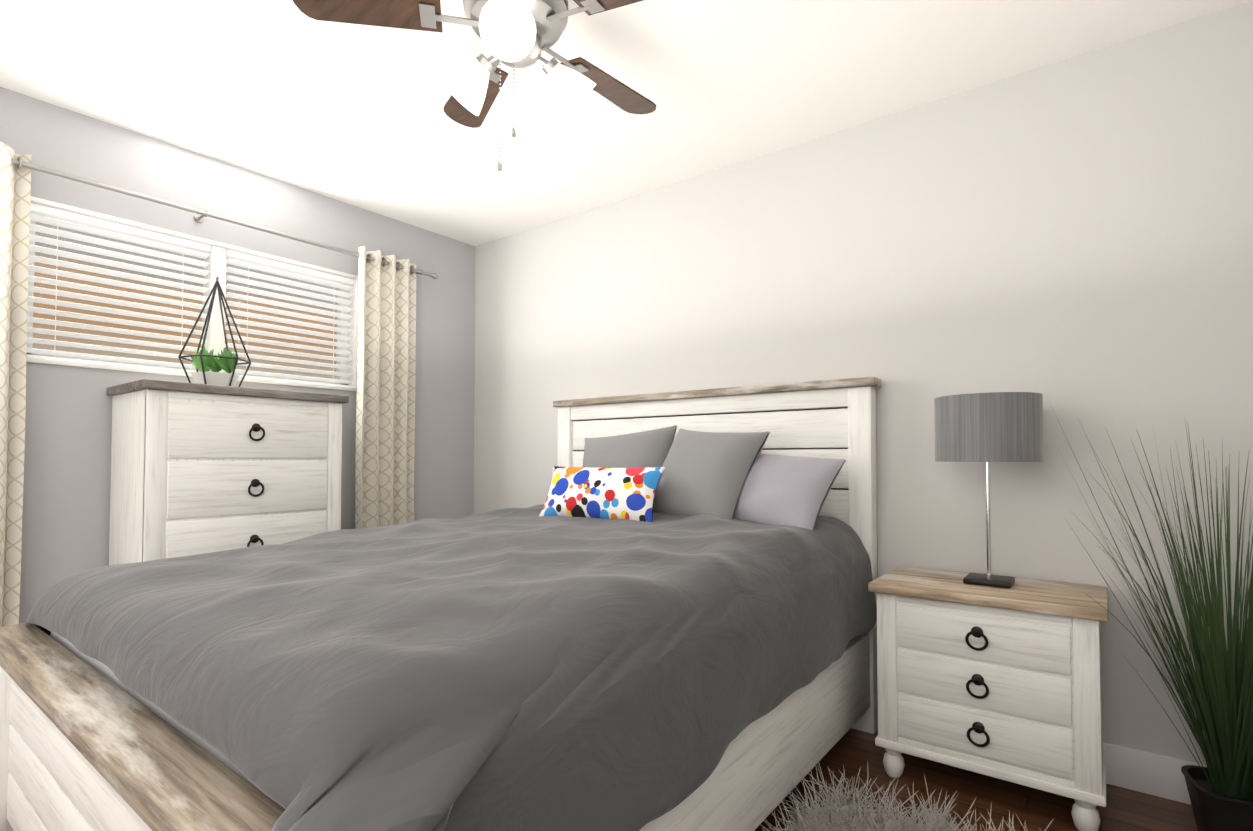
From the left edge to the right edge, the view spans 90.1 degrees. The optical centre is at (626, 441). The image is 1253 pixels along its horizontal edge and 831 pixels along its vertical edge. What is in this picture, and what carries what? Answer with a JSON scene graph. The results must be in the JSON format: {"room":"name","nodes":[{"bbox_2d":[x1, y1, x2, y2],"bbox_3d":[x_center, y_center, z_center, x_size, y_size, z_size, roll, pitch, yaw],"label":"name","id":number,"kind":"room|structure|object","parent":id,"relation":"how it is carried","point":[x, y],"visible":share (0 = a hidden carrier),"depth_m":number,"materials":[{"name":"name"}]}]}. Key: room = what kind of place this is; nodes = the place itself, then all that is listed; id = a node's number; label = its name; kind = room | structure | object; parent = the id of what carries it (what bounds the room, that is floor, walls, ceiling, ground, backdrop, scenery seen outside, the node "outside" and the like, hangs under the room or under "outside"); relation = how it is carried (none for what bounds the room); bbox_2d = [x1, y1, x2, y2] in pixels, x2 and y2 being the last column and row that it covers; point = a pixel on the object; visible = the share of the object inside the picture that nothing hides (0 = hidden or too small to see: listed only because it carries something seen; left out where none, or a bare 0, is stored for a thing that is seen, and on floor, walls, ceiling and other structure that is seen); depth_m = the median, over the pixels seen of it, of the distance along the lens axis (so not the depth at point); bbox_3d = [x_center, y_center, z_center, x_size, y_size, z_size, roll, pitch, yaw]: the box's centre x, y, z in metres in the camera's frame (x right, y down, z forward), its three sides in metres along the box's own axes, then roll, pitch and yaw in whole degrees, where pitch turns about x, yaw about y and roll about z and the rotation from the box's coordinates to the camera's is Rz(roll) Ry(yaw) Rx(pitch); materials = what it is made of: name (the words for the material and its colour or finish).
{"room":"bedroom","nodes":[
{"label":"bedroom","id":0,"kind":"room"},
{"bbox_2d":[0,87,474,623],"bbox_3d":[-2.238,-0.089,2.510,0.162,2.440,3.950,-1,-2,37],"label":"wall","id":1,"kind":"structure","parent":0,"point":[66,475],"depth_m":2.80,"materials":[{"name":"grey paint"}]},
{"bbox_2d":[26,203,353,387],"bbox_3d":[-1.904,-0.601,2.905,0.062,0.597,1.316,-1,-2,37],"label":"window blinds","id":2,"kind":"object","parent":1,"relation":"attached to","point":[69,220],"visible":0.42,"depth_m":2.74,"materials":[{"name":"white plastic"}]},
{"bbox_2d":[0,141,437,626],"bbox_3d":[-1.874,0.029,2.751,0.140,2.165,2.420,-1,-2,37],"label":"curtains","id":3,"kind":"object","parent":1,"relation":"attached to","point":[385,424],"visible":0.77,"depth_m":3.31,"materials":[{"name":"beige fabric"}]},
{"bbox_2d":[0,0,1250,245],"bbox_3d":[-0.699,-1.390,1.369,4.035,0.100,4.250,-1,-2,37],"label":"ceiling","id":4,"kind":"structure","parent":0,"point":[292,94],"depth_m":2.29,"materials":[{"name":"white paint"}]},
{"bbox_2d":[293,0,655,170],"bbox_3d":[-0.275,-1.031,1.754,1.100,0.595,1.074,-1,-2,37],"label":"ceiling fan","id":5,"kind":"object","parent":4,"relation":"hanging from","point":[518,33],"visible":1,"depth_m":1.71,"materials":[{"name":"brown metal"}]},
{"bbox_2d":[474,0,1252,764],"bbox_3d":[0.546,-0.077,2.963,4.035,2.440,0.150,-1,-2,37],"label":"wall","id":6,"kind":"structure","parent":0,"point":[1070,240],"depth_m":2.27,"materials":[{"name":"grey paint"}]},
{"bbox_2d":[1103,742,1206,804],"bbox_3d":[0.501,1.075,2.862,3.690,0.130,0.017,-1,-2,37],"label":"baseboard","id":7,"kind":"structure","parent":6,"relation":"attached to","point":[1158,775],"depth_m":1.97,"materials":[{"name":"white paint"}]},
{"bbox_2d":[754,728,1197,830],"bbox_3d":[-0.699,1.149,1.301,4.035,0.100,4.250,-1,-2,37],"label":"floor","id":8,"kind":"structure","parent":0,"point":[852,751],"depth_m":1.96,"materials":[{"name":"brown wood"}]},
{"bbox_2d":[106,379,348,565],"bbox_3d":[-1.693,0.461,2.689,0.458,1.350,0.780,-1,-2,37],"label":"chest","id":9,"kind":"object","parent":8,"relation":"on","point":[196,468],"visible":0.44,"depth_m":2.48,"materials":[{"name":"white wood"}]},
{"bbox_2d":[178,277,250,386],"bbox_3d":[-1.752,-0.460,2.671,0.252,0.488,0.257,-1,-2,37],"label":"terrarium","id":10,"kind":"object","parent":9,"relation":"on","point":[204,361],"visible":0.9,"depth_m":2.64,"materials":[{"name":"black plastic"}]},
{"bbox_2d":[0,377,880,830],"bbox_3d":[-0.400,0.429,2.037,1.826,1.379,2.417,-1,-2,37],"label":"bed","id":11,"kind":"object","parent":8,"relation":"on","point":[656,611],"visible":1,"depth_m":1.33,"materials":[{"name":"whitewashed wood"},{"name":"weathered brown wood"},{"name":"gray fabric"}]},
{"bbox_2d":[25,504,876,830],"bbox_3d":[-0.434,0.608,1.987,1.826,0.715,2.346,-1,-2,37],"label":"duvet","id":12,"kind":"object","parent":11,"relation":"on","point":[543,667],"depth_m":1.23,"materials":[{"name":"grey fabric"}]},
{"bbox_2d":[583,425,676,467],"bbox_3d":[-0.013,0.158,2.914,0.500,0.470,0.225,-8,-33,26],"label":"cushion","id":13,"kind":"object","parent":11,"relation":"on","point":[650,448],"depth_m":2.86,"materials":[{"name":"grey fabric"}]},
{"bbox_2d":[653,429,770,518],"bbox_3d":[0.317,0.150,2.612,0.480,0.470,0.225,3,-31,46],"label":"cushion","id":14,"kind":"object","parent":11,"relation":"on","point":[706,475],"depth_m":2.49,"materials":[{"name":"grey fabric"}]},
{"bbox_2d":[733,453,845,529],"bbox_3d":[0.569,0.195,2.454,0.500,0.359,0.156,4,-36,47],"label":"pillow","id":15,"kind":"object","parent":11,"relation":"on","point":[791,492],"depth_m":2.34,"materials":[{"name":"grey fabric"}]},
{"bbox_2d":[760,759,1052,830],"bbox_3d":[0.551,1.072,1.074,0.913,0.039,1.416,-1,-2,37],"label":"rug","id":16,"kind":"object","parent":8,"relation":"on","point":[841,814],"visible":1,"depth_m":1.73,"materials":[{"name":"grey fur"}]},
{"bbox_2d":[868,566,1107,830],"bbox_3d":[1.191,0.796,2.064,0.640,0.645,0.417,-1,-2,37],"label":"nightstand","id":17,"kind":"object","parent":8,"relation":"on","point":[1000,683],"visible":1,"depth_m":1.90,"materials":[{"name":"white wood"}]},
{"bbox_2d":[934,392,1043,587],"bbox_3d":[1.213,0.162,2.100,0.316,0.623,0.316,-1,-2,37],"label":"lamp","id":18,"kind":"object","parent":17,"relation":"on","point":[987,428],"visible":1,"depth_m":1.98,"materials":[{"name":"grey fabric"}]},
{"bbox_2d":[1050,404,1252,830],"bbox_3d":[1.337,0.495,1.441,0.591,1.215,1.224,-1,-2,37],"label":"plant","id":19,"kind":"object","parent":8,"relation":"on","point":[1219,683],"visible":0.98,"depth_m":1.61,"materials":[{"name":"green plant"}]},
{"label":"outside","id":20,"kind":"structure","parent":0,"visible":0},
{"bbox_2d":[32,222,336,378],"bbox_3d":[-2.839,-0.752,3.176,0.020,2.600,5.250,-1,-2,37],"label":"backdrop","id":21,"kind":"structure","parent":20,"point":[85,341],"depth_m":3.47,"materials":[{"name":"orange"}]}
]}

